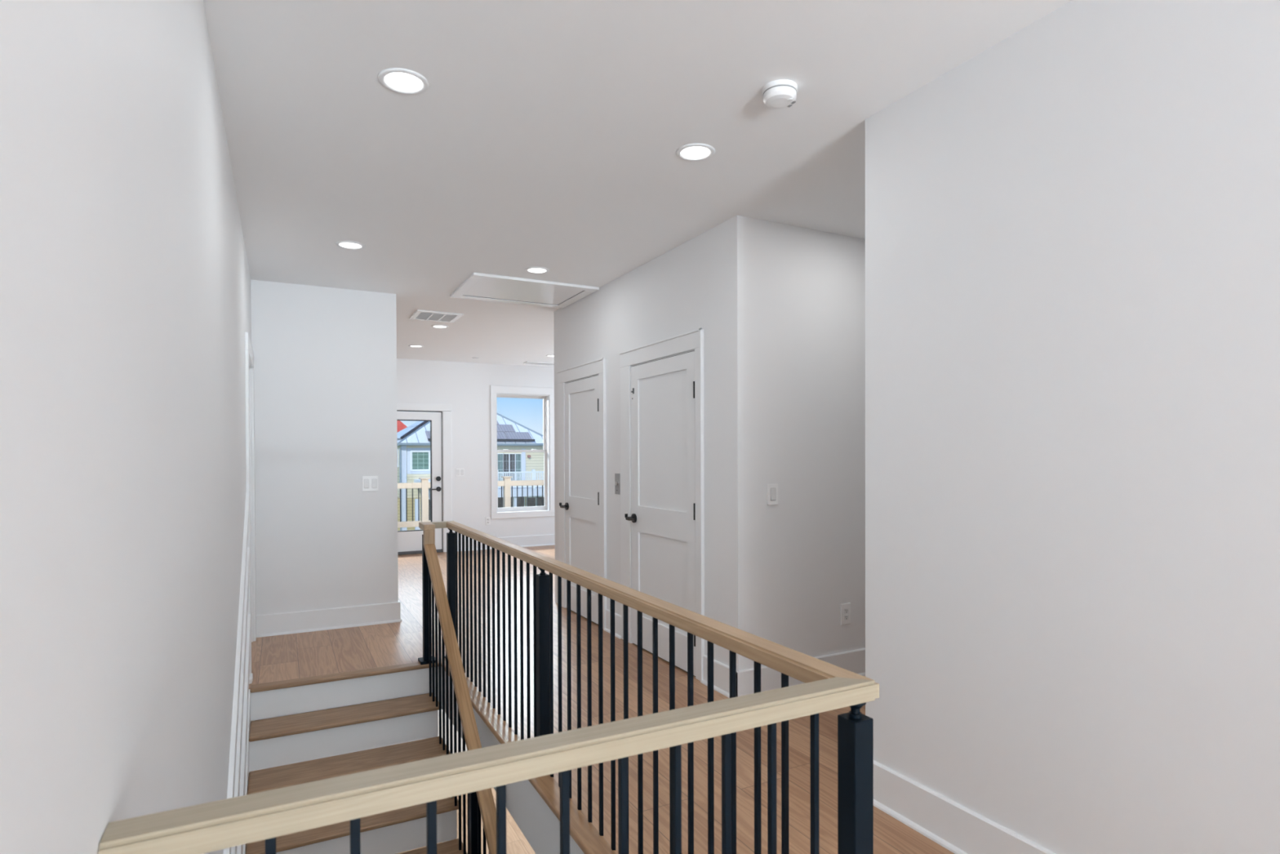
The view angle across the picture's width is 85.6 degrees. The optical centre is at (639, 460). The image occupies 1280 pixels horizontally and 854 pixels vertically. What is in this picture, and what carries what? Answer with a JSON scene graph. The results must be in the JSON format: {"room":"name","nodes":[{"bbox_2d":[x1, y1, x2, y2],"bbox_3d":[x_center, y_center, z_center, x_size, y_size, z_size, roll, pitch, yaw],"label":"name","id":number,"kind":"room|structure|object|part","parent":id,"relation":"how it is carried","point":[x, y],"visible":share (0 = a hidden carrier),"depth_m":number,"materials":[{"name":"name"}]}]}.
{"room":"stair landing","nodes":[
{"label":"stair landing","id":0,"kind":"room"},
{"bbox_2d":[0,0,266,853],"bbox_3d":[-0.934,1.543,1.272,0.120,5.795,17.100,0,1,-27],"label":"wall","id":1,"kind":"structure","parent":0,"point":[126,304],"depth_m":0.90,"materials":[{"name":"paint"}]},
{"bbox_2d":[223,492,249,853],"bbox_3d":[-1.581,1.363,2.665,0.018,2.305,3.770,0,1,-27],"label":"trim","id":2,"kind":"structure","parent":1,"relation":"attached to","point":[231,780],"depth_m":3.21,"materials":[{"name":"paint"}]},
{"bbox_2d":[236,613,250,853],"bbox_3d":[-1.578,2.280,2.673,0.018,2.610,3.770,0,1,-27],"label":"trim","id":3,"kind":"structure","parent":1,"relation":"attached to","point":[243,757],"depth_m":3.77,"materials":[{"name":"paint"}]},
{"bbox_2d":[244,332,256,673],"bbox_3d":[-2.752,0.278,4.773,0.138,2.165,1.065,0,1,-27],"label":"door","id":4,"kind":"structure","parent":1,"relation":"in","point":[249,354],"depth_m":5.16,"materials":[{"name":"paint"}]},
{"bbox_2d":[248,672,253,684],"bbox_3d":[-2.413,1.349,4.278,0.028,0.030,0.140,0,1,-27],"label":"trim","id":5,"kind":"structure","parent":1,"relation":"attached to","point":[251,677],"depth_m":4.23,"materials":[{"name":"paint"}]},
{"bbox_2d":[248,652,253,679],"bbox_3d":[-2.425,1.281,4.299,0.029,0.165,0.090,0,1,-27],"label":"baseboard","id":6,"kind":"structure","parent":1,"relation":"attached to","point":[250,652],"depth_m":4.32,"materials":[{"name":"paint"}]},
{"bbox_2d":[250,279,398,615],"bbox_3d":[-2.529,-0.017,5.597,1.059,2.740,0.115,0,1,-27],"label":"wall","id":7,"kind":"structure","parent":0,"point":[325,358],"depth_m":5.53,"materials":[{"name":"paint"}]},
{"bbox_2d":[256,601,400,637],"bbox_3d":[-2.476,1.270,5.552,1.056,0.165,0.029,0,1,-27],"label":"baseboard","id":8,"kind":"structure","parent":7,"relation":"attached to","point":[302,621],"depth_m":5.54,"materials":[{"name":"paint"}]},
{"bbox_2d":[362,475,377,491],"bbox_3d":[-2.218,0.191,5.689,0.120,0.124,0.010,0,1,-27],"label":"light switch","id":9,"kind":"object","parent":7,"relation":"attached to","point":[370,483],"visible":1,"depth_m":5.69,"materials":[{"name":"plastic"}]},
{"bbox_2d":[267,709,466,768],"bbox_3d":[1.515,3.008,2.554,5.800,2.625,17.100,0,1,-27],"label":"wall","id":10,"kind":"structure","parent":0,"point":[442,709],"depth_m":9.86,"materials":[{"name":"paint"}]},
{"bbox_2d":[396,420,407,432],"bbox_3d":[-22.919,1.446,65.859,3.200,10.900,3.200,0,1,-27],"label":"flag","id":11,"kind":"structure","parent":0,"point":[400,425],"depth_m":65.26,"materials":[{"name":"red fabric"}]},
{"bbox_2d":[396,787,535,853],"bbox_3d":[1.475,4.346,2.543,5.900,0.050,17.100,0,1,-27],"label":"floor","id":12,"kind":"structure","parent":0,"point":[517,842],"depth_m":7.88,"materials":[{"name":"brown wood"}]},
{"bbox_2d":[242,658,467,853],"bbox_3d":[-0.971,2.930,2.775,1.178,3.123,3.840,0,1,-27],"label":"staircase","id":13,"kind":"structure","parent":12,"relation":"on","point":[289,739],"depth_m":4.11,"materials":[{"name":"paint"}]},
{"bbox_2d":[417,521,496,853],"bbox_3d":[-0.675,2.178,3.214,0.105,3.498,3.400,0,1,-27],"label":"stair railing","id":14,"kind":"object","parent":13,"relation":"on","point":[481,802],"visible":0.75,"depth_m":3.99,"materials":[{"name":"brown wood"}]},
{"bbox_3d":[-1.430,1.344,4.654,0.105,0.018,0.108,0,1,-27],"label":"plate","id":15,"kind":"part","parent":14,"relation":"part of","materials":[{"name":"black metal"}]},
{"bbox_3d":[-1.431,0.925,4.644,0.050,0.856,0.050,0,1,-27],"label":"newel post","id":16,"kind":"part","parent":14,"relation":"part of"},
{"bbox_3d":[-0.840,1.944,3.522,0.050,0.811,0.050,0,1,-27],"label":"newel post","id":17,"kind":"part","parent":14,"relation":"part of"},
{"bbox_2d":[396,358,555,539],"bbox_3d":[-3.500,0.116,9.649,7.720,3.070,0.150,0,1,-27],"label":"wall","id":18,"kind":"structure","parent":0,"point":[466,386],"depth_m":10.11,"materials":[{"name":"paint"}]},
{"bbox_2d":[396,402,452,555],"bbox_3d":[-3.252,0.256,9.746,1.156,2.125,0.208,0,1,-27],"label":"door","id":19,"kind":"structure","parent":18,"relation":"in","point":[409,542],"depth_m":9.88,"materials":[{"name":"paint"}]},
{"bbox_3d":[-2.903,0.409,9.846,0.147,0.068,0.062,0,1,-27],"label":"lever handle","id":20,"kind":"part","parent":19,"relation":"part of","materials":[{"name":"black metal"}]},
{"bbox_2d":[455,468,464,475],"bbox_3d":[-2.607,0.172,10.022,0.117,0.115,0.010,0,1,-27],"label":"light switch","id":21,"kind":"object","parent":18,"relation":"attached to","point":[460,472],"visible":1,"depth_m":10.02,"materials":[{"name":"plastic"}]},
{"bbox_2d":[485,516,490,524],"bbox_3d":[-2.244,0.894,10.216,0.070,0.115,0.010,0,1,-27],"label":"wall outlet","id":22,"kind":"object","parent":18,"relation":"attached to","point":[487,518],"visible":1,"depth_m":10.21,"materials":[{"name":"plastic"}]},
{"bbox_2d":[457,533,555,551],"bbox_3d":[-1.369,1.222,10.662,3.019,0.165,0.029,0,1,-27],"label":"baseboard","id":23,"kind":"structure","parent":18,"relation":"attached to","point":[538,540],"depth_m":10.48,"materials":[{"name":"paint"}]},
{"bbox_2d":[490,385,555,519],"bbox_3d":[-1.797,-0.125,10.521,0.996,1.975,0.168,0,1,-27],"label":"window","id":24,"kind":"structure","parent":18,"relation":"in","point":[547,394],"depth_m":10.53,"materials":[{"name":"paint"}]},
{"bbox_3d":[-1.828,-0.554,10.575,0.790,0.852,0.026,0,1,-27],"label":"sash","id":25,"kind":"part","parent":24,"relation":"part of","materials":[{"name":"glass"}]},
{"bbox_3d":[-1.819,-0.113,10.565,0.826,1.771,0.060,0,1,-27],"label":"frame","id":26,"kind":"part","parent":24,"relation":"part of","materials":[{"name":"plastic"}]},
{"bbox_3d":[-1.811,0.300,10.556,0.790,0.906,0.026,0,1,-27],"label":"sash","id":27,"kind":"part","parent":24,"relation":"part of","materials":[{"name":"plastic"}]},
{"bbox_2d":[248,545,954,853],"bbox_3d":[0.580,1.538,2.053,7.900,0.330,17.390,0,1,-27],"label":"floor","id":28,"kind":"structure","parent":0,"point":[276,658],"depth_m":3.68,"materials":[{"name":"brown wood"}]},
{"bbox_2d":[97,520,879,853],"bbox_3d":[-0.956,0.903,2.806,1.263,0.937,3.850,0,1,-27],"label":"landing railing","id":29,"kind":"object","parent":28,"relation":"on","point":[212,826],"visible":0.97,"depth_m":1.37,"materials":[{"name":"brown wood"}]},
{"bbox_3d":[-1.348,0.439,4.731,0.164,0.040,0.065,0,1,-27],"label":"return handrail","id":30,"kind":"part","parent":29,"relation":"part of","materials":[{"name":"brown wood"}]},
{"bbox_3d":[-1.292,0.924,4.738,0.050,0.857,0.050,0,1,-27],"label":"newel post","id":31,"kind":"part","parent":29,"relation":"part of","materials":[{"name":"black metal"}]},
{"bbox_3d":[-0.092,0.467,1.127,1.256,0.040,0.065,0,1,-27],"label":"handrail","id":32,"kind":"part","parent":29,"relation":"part of","materials":[{"name":"brown wood"}]},
{"bbox_3d":[-0.431,0.936,3.079,0.050,0.857,0.050,0,1,-27],"label":"newel post","id":33,"kind":"part","parent":29,"relation":"part of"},
{"bbox_3d":[-0.434,0.451,3.078,0.065,0.040,3.842,0,1,-27],"label":"long handrail","id":34,"kind":"part","parent":29,"relation":"part of","materials":[{"name":"brown wood"}]},
{"bbox_3d":[0.438,0.948,1.406,0.050,0.857,0.050,0,1,-27],"label":"newel post","id":35,"kind":"part","parent":29,"relation":"part of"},
{"bbox_2d":[440,661,617,853],"bbox_3d":[-0.466,1.378,3.065,0.092,0.027,3.643,0,1,-27],"label":"trim","id":36,"kind":"structure","parent":28,"relation":"attached to","point":[587,837],"depth_m":2.86,"materials":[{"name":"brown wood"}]},
{"bbox_2d":[203,0,1071,367],"bbox_3d":[0.578,-1.642,2.007,8.100,0.550,17.450,0,1,-27],"label":"ceiling","id":37,"kind":"structure","parent":0,"point":[548,134],"depth_m":2.83,"materials":[{"name":"paint"}]},
{"bbox_2d":[335,240,364,249],"bbox_3d":[-1.853,-1.376,4.426,0.176,0.007,0.176,0,1,-27],"label":"recessed light","id":38,"kind":"object","parent":37,"relation":"in","point":[344,244],"visible":1,"depth_m":4.42,"materials":[{"name":"paint"}]},
{"bbox_2d":[339,242,361,248],"bbox_3d":[-1.853,-1.376,4.426,0.131,0.004,0.131,0,1,-27],"label":"diffuser","id":39,"kind":"object","parent":38,"relation":"attached to","point":[344,245],"depth_m":4.42,"materials":[{"name":"white plastic"}]},
{"bbox_2d":[377,67,429,94],"bbox_3d":[-0.851,-1.362,2.492,0.176,0.007,0.176,0,1,-27],"label":"recessed light","id":40,"kind":"object","parent":37,"relation":"in","point":[398,80],"visible":1,"depth_m":2.48,"materials":[{"name":"paint"}]},
{"bbox_2d":[384,72,422,91],"bbox_3d":[-0.851,-1.363,2.492,0.131,0.004,0.131,0,1,-27],"label":"diffuser","id":41,"kind":"object","parent":40,"relation":"attached to","point":[394,82],"depth_m":2.49,"materials":[{"name":"white plastic"}]},
{"bbox_2d":[408,344,423,347],"bbox_3d":[-2.763,-1.409,8.533,0.176,0.007,0.176,0,1,-27],"label":"recessed light","id":42,"kind":"object","parent":37,"relation":"in","point":[411,345],"visible":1,"depth_m":8.51,"materials":[{"name":"paint"}]},
{"bbox_2d":[408,309,463,323],"bbox_3d":[-1.976,-1.393,6.697,0.425,0.012,0.445,0,1,-27],"label":"ceiling vent","id":43,"kind":"object","parent":37,"relation":"in","point":[424,315],"visible":1,"depth_m":6.67,"materials":[{"name":"metal"}]},
{"bbox_2d":[431,324,448,328],"bbox_3d":[-2.093,-1.400,7.235,0.176,0.007,0.176,0,1,-27],"label":"recessed light","id":44,"kind":"object","parent":37,"relation":"in","point":[433,326],"visible":1,"depth_m":7.21,"materials":[{"name":"paint"}]},
{"bbox_2d":[449,272,599,308],"bbox_3d":[-0.962,-1.383,5.691,1.013,0.020,0.805,0,1,-27],"label":"attic hatch","id":45,"kind":"object","parent":37,"relation":"attached to","point":[481,286],"visible":1,"depth_m":5.64,"materials":[{"name":"white paint"}]},
{"bbox_3d":[-0.960,-1.387,5.686,0.837,0.011,0.628,0,1,-27],"label":"panel","id":46,"kind":"part","parent":45,"relation":"part of","materials":[{"name":"white paint"}]},
{"bbox_2d":[524,266,549,273],"bbox_3d":[-0.749,-1.385,5.042,0.176,0.007,0.176,0,1,-27],"label":"recessed light","id":47,"kind":"object","parent":37,"relation":"in","point":[530,269],"visible":1,"depth_m":5.02,"materials":[{"name":"paint"}]},
{"bbox_2d":[528,268,546,272],"bbox_3d":[-0.749,-1.386,5.042,0.131,0.004,0.131,0,1,-27],"label":"diffuser","id":48,"kind":"object","parent":47,"relation":"attached to","point":[530,270],"depth_m":5.04,"materials":[{"name":"white plastic"}]},
{"bbox_2d":[523,361,554,364],"bbox_3d":[-1.462,-1.425,10.150,0.460,0.012,0.180,0,1,-27],"label":"ceiling vent","id":49,"kind":"object","parent":37,"relation":"in","point":[526,362],"visible":0.91,"depth_m":10.14,"materials":[{"name":"metal"}]},
{"bbox_2d":[675,142,715,160],"bbox_3d":[0.248,-1.371,3.083,0.176,0.007,0.176,0,1,-27],"label":"recessed light","id":50,"kind":"object","parent":37,"relation":"in","point":[695,151],"visible":1,"depth_m":3.07,"materials":[{"name":"paint"}]},
{"bbox_2d":[680,146,710,159],"bbox_3d":[0.248,-1.372,3.083,0.131,0.004,0.131,0,1,-27],"label":"diffuser","id":51,"kind":"object","parent":50,"relation":"attached to","point":[686,152],"depth_m":3.08,"materials":[{"name":"white plastic"}]},
{"bbox_2d":[762,79,797,108],"bbox_3d":[0.516,-1.344,2.551,0.128,0.054,0.128,0,1,-27],"label":"smoke detector","id":52,"kind":"object","parent":37,"relation":"attached to","point":[780,93],"visible":1,"depth_m":2.51,"materials":[{"name":"plastic"}]},
{"bbox_2d":[553,222,725,664],"bbox_3d":[-0.102,-0.023,5.299,0.120,2.740,2.830,0,1,-27],"label":"wall","id":53,"kind":"structure","parent":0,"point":[681,290],"depth_m":4.60,"materials":[{"name":"paint"}]},
{"bbox_2d":[556,357,606,629],"bbox_3d":[-0.488,0.262,5.954,0.207,2.161,1.038,0,1,-27],"label":"door","id":54,"kind":"structure","parent":53,"relation":"attached to","point":[581,402],"depth_m":5.89,"materials":[{"name":"paint"}]},
{"bbox_3d":[-0.664,0.411,6.160,0.068,0.066,0.138,0,1,-27],"label":"lever handle","id":55,"kind":"part","parent":54,"relation":"part of","materials":[{"name":"black metal"}]},
{"bbox_3d":[-0.485,-0.136,5.919,0.012,0.917,0.578,0,1,-27],"label":"panel","id":56,"kind":"part","parent":54,"relation":"part of","materials":[{"name":"paint"}]},
{"bbox_3d":[-0.482,0.806,5.927,0.012,0.611,0.578,0,1,-27],"label":"panel","id":57,"kind":"part","parent":54,"relation":"part of","materials":[{"name":"paint"}]},
{"bbox_2d":[604,608,621,638],"bbox_3d":[-0.208,1.264,5.362,0.029,0.165,0.292,0,1,-27],"label":"baseboard","id":58,"kind":"structure","parent":53,"relation":"attached to","point":[617,617],"depth_m":5.32,"materials":[{"name":"paint"}]},
{"bbox_2d":[614,473,620,494],"bbox_3d":[-0.177,0.179,5.303,0.014,0.160,0.083,0,1,-27],"label":"plate","id":59,"kind":"object","parent":53,"relation":"attached to","point":[617,487],"visible":1,"depth_m":5.30,"materials":[{"name":"metal"}]},
{"bbox_2d":[618,327,704,681],"bbox_3d":[0.146,0.271,4.733,0.207,2.161,1.142,0,1,-27],"label":"door","id":60,"kind":"structure","parent":53,"relation":"attached to","point":[662,495],"depth_m":4.65,"materials":[{"name":"paint"}]},
{"bbox_3d":[-0.052,0.420,4.981,0.068,0.066,0.138,0,1,-27],"label":"lever handle","id":61,"kind":"part","parent":60,"relation":"part of","materials":[{"name":"black metal"}]},
{"bbox_3d":[0.156,-0.127,4.684,0.012,0.917,0.682,0,1,-27],"label":"panel","id":62,"kind":"part","parent":60,"relation":"part of","materials":[{"name":"paint"}]},
{"bbox_3d":[0.160,0.815,4.692,0.012,0.611,0.682,0,1,-27],"label":"panel","id":63,"kind":"part","parent":60,"relation":"part of","materials":[{"name":"paint"}]},
{"bbox_2d":[700,654,739,697],"bbox_3d":[0.467,1.273,4.062,0.029,0.165,0.364,0,1,-27],"label":"baseboard","id":64,"kind":"structure","parent":53,"relation":"attached to","point":[721,671],"depth_m":4.05,"materials":[{"name":"paint"}]},
{"bbox_2d":[724,214,865,671],"bbox_3d":[1.549,-0.022,4.495,2.308,2.740,0.120,0,1,-27],"label":"wall","id":65,"kind":"structure","parent":0,"point":[795,295],"depth_m":4.10,"materials":[{"name":"paint"}]},
{"bbox_2d":[736,667,754,696],"bbox_3d":[0.589,1.253,3.921,0.119,0.145,0.029,0,1,-27],"label":"baseboard","id":66,"kind":"structure","parent":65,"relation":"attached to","point":[745,677],"depth_m":3.93,"materials":[{"name":"paint"}]},
{"bbox_2d":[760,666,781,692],"bbox_3d":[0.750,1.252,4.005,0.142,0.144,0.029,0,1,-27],"label":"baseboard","id":67,"kind":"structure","parent":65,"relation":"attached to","point":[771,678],"depth_m":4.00,"materials":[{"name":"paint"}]},
{"bbox_2d":[767,484,777,504],"bbox_3d":[0.772,0.197,4.019,0.076,0.120,0.010,0,1,-27],"label":"light switch","id":68,"kind":"object","parent":65,"relation":"attached to","point":[772,489],"visible":1,"depth_m":4.02,"materials":[{"name":"plastic"}]},
{"bbox_2d":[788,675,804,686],"bbox_3d":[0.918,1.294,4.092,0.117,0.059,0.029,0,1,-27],"label":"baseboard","id":69,"kind":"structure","parent":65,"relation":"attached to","point":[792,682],"depth_m":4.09,"materials":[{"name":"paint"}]},
{"bbox_2d":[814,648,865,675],"bbox_3d":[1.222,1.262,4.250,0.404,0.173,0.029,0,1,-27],"label":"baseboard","id":70,"kind":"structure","parent":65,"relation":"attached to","point":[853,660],"depth_m":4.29,"materials":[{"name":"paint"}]},
{"bbox_2d":[840,603,850,625],"bbox_3d":[1.276,0.952,4.287,0.077,0.128,0.010,0,1,-27],"label":"wall outlet","id":71,"kind":"object","parent":65,"relation":"attached to","point":[845,608],"visible":1,"depth_m":4.28,"materials":[{"name":"plastic"}]},
{"bbox_2d":[844,614,848,620],"bbox_3d":[1.278,0.973,4.285,0.033,0.030,0.004,0,1,-27],"label":"socket","id":72,"kind":"object","parent":71,"relation":"attached to","point":[846,616],"depth_m":4.28,"materials":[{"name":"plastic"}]},
{"bbox_2d":[865,0,1279,853],"bbox_3d":[3.054,0.023,-1.194,0.120,2.740,9.065,0,1,-27],"label":"wall","id":73,"kind":"structure","parent":0,"point":[1073,227],"depth_m":2.03,"materials":[{"name":"paint"}]},
{"bbox_2d":[873,760,1055,853],"bbox_3d":[2.989,1.311,-1.211,0.029,0.165,9.080,0,1,-27],"label":"baseboard","id":74,"kind":"structure","parent":73,"relation":"attached to","point":[950,824],"depth_m":2.47,"materials":[{"name":"paint"}]},
{"label":"outside","id":75,"kind":"structure","parent":0,"visible":0},
{"bbox_3d":[-3.153,1.418,11.520,11.000,0.150,2.765,0,1,-27],"label":"deck","id":76,"kind":"object","parent":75,"visible":0},
{"bbox_2d":[397,475,544,529],"bbox_3d":[-3.207,0.819,12.699,8.170,1.028,0.185,0,1,-27],"label":"deck railing","id":77,"kind":"object","parent":76,"relation":"on","point":[506,483],"visible":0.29,"depth_m":12.34,"materials":[{"name":"beige wood"}]},
{"bbox_3d":[-4.588,0.449,11.987,1.542,0.100,0.090,0,1,-27],"label":"rail","id":78,"kind":"part","parent":77,"relation":"part of","materials":[{"name":"beige wood"}]},
{"bbox_3d":[-4.586,1.133,11.993,1.542,0.102,0.060,0,1,-27],"label":"rail","id":79,"kind":"part","parent":77,"relation":"part of","materials":[{"name":"beige wood"}]},
{"bbox_3d":[-3.851,0.836,12.373,0.116,1.005,0.116,0,1,-27],"label":"deck post","id":80,"kind":"part","parent":77,"relation":"part of","materials":[{"name":"beige wood"}]},
{"bbox_3d":[-3.183,0.438,12.717,1.392,0.100,0.090,0,1,-27],"label":"rail","id":81,"kind":"part","parent":77,"relation":"part of","materials":[{"name":"beige wood"}]},
{"bbox_3d":[-2.513,0.825,13.068,0.116,1.005,0.116,0,1,-27],"label":"deck post","id":82,"kind":"part","parent":77,"relation":"part of","materials":[{"name":"beige wood"}]},
{"bbox_3d":[-1.798,0.427,13.436,1.498,0.100,0.090,0,1,-27],"label":"rail","id":83,"kind":"part","parent":77,"relation":"part of","materials":[{"name":"beige wood"}]},
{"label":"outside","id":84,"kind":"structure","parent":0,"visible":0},
{"bbox_3d":[-22.206,6.765,86.268,200.000,0.100,146.500,0,1,-27],"label":"ground","id":85,"kind":"structure","parent":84,"visible":0},
{"bbox_2d":[396,413,544,530],"bbox_3d":[-10.435,1.484,43.749,11.020,11.124,12.050,0,1,-27],"label":"house","id":86,"kind":"structure","parent":85,"relation":"on","point":[413,441],"depth_m":40.03,"materials":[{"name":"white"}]},
{"bbox_3d":[-14.616,-1.674,42.517,1.240,0.800,7.561,0,1,-27],"label":"solar panel","id":87,"kind":"part","parent":86,"relation":"part of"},
{"bbox_3d":[-13.587,-2.487,43.311,1.240,0.800,5.360,0,1,-27],"label":"solar panel","id":88,"kind":"part","parent":86,"relation":"part of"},
{"bbox_3d":[-12.393,0.025,38.959,1.410,1.460,0.030,0,1,-27],"label":"trim","id":89,"kind":"part","parent":86,"relation":"part of","materials":[{"name":"white wood"}]},
{"bbox_3d":[-12.374,0.015,38.965,0.890,0.960,0.025,0,1,-27],"label":"pane","id":90,"kind":"part","parent":86,"relation":"part of","materials":[{"name":"green glass"}]},
{"bbox_3d":[-12.366,0.015,38.950,1.090,1.160,0.070,0,1,-27],"label":"frame","id":91,"kind":"part","parent":86,"relation":"part of","materials":[{"name":"white wood"}]},
{"bbox_3d":[-11.467,-1.443,39.637,1.500,0.503,0.792,0,1,-27],"label":"solar panel","id":92,"kind":"part","parent":86,"relation":"part of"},
{"bbox_3d":[-11.578,3.139,39.378,0.900,1.900,0.025,0,1,-27],"label":"pane","id":93,"kind":"part","parent":86,"relation":"part of","materials":[{"name":"grey glass"}]},
{"bbox_3d":[-8.658,0.620,40.900,1.120,1.990,0.025,0,1,-27],"label":"pane","id":94,"kind":"part","parent":86,"relation":"part of","materials":[{"name":"glass"}]},
{"bbox_3d":[-8.650,0.620,40.884,1.220,2.090,0.070,0,1,-27],"label":"frame","id":95,"kind":"part","parent":86,"relation":"part of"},
{"bbox_3d":[-8.716,-1.465,41.066,1.500,0.503,0.792,0,1,-27],"label":"solar panel","id":96,"kind":"part","parent":86,"relation":"part of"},
{"bbox_3d":[-8.096,2.586,41.183,0.950,0.950,0.025,0,1,-27],"label":"pane","id":97,"kind":"part","parent":86,"relation":"part of","materials":[{"name":"grey glass"}]},
{"bbox_3d":[-8.439,-1.960,42.117,1.533,0.493,0.776,0,1,-27],"label":"solar panel","id":98,"kind":"part","parent":86,"relation":"part of","materials":[{"name":"glass"}]},
{"bbox_3d":[-7.815,0.613,41.337,0.680,1.990,0.025,0,1,-27],"label":"pane","id":99,"kind":"part","parent":86,"relation":"part of","materials":[{"name":"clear glass"}]},
{"bbox_3d":[-7.807,0.613,41.322,0.740,2.050,0.070,0,1,-27],"label":"frame","id":100,"kind":"part","parent":86,"relation":"part of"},
{"bbox_3d":[-7.340,-1.476,41.780,1.500,0.503,0.792,0,1,-27],"label":"solar panel","id":101,"kind":"part","parent":86,"relation":"part of","materials":[{"name":"glass"}]},
{"bbox_3d":[-7.318,0.609,41.596,0.340,1.990,0.025,0,1,-27],"label":"pane","id":102,"kind":"part","parent":86,"relation":"part of","materials":[{"name":"clear glass"}]},
{"bbox_3d":[-7.310,0.609,41.580,0.400,2.050,0.070,0,1,-27],"label":"frame","id":103,"kind":"part","parent":86,"relation":"part of","materials":[{"name":"white"}]},
{"bbox_3d":[-7.207,3.179,41.649,0.450,2.150,0.025,0,1,-27],"label":"pane","id":104,"kind":"part","parent":86,"relation":"part of","materials":[{"name":"grey glass"}]},
{"bbox_3d":[-5.842,0.666,40.286,5.248,0.070,0.080,0,1,-27],"label":"balcony rail","id":105,"kind":"part","parent":86,"relation":"part of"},
{"bbox_3d":[-5.839,1.506,40.294,5.248,0.070,0.080,0,1,-27],"label":"balcony foot rail","id":106,"kind":"part","parent":86,"relation":"part of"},
{"bbox_3d":[-7.022,0.477,41.740,0.240,2.350,0.050,0,1,-27],"label":"door trim","id":107,"kind":"part","parent":86,"relation":"part of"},
{"bbox_3d":[-6.582,3.249,41.954,0.660,2.160,0.070,0,1,-27],"label":"frame","id":108,"kind":"part","parent":86,"relation":"part of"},
{"bbox_3d":[-6.590,3.249,41.970,0.500,2.000,0.025,0,1,-27],"label":"pane","id":109,"kind":"part","parent":86,"relation":"part of","materials":[{"name":"grey glass"}]},
{"bbox_3d":[-6.174,1.068,40.116,0.160,1.110,0.160,0,1,-27],"label":"balcony post","id":110,"kind":"part","parent":86,"relation":"part of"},
{"bbox_3d":[-6.053,3.244,42.248,0.450,2.000,0.025,0,1,-27],"label":"pane","id":111,"kind":"part","parent":86,"relation":"part of","materials":[{"name":"grey glass"}]}
]}

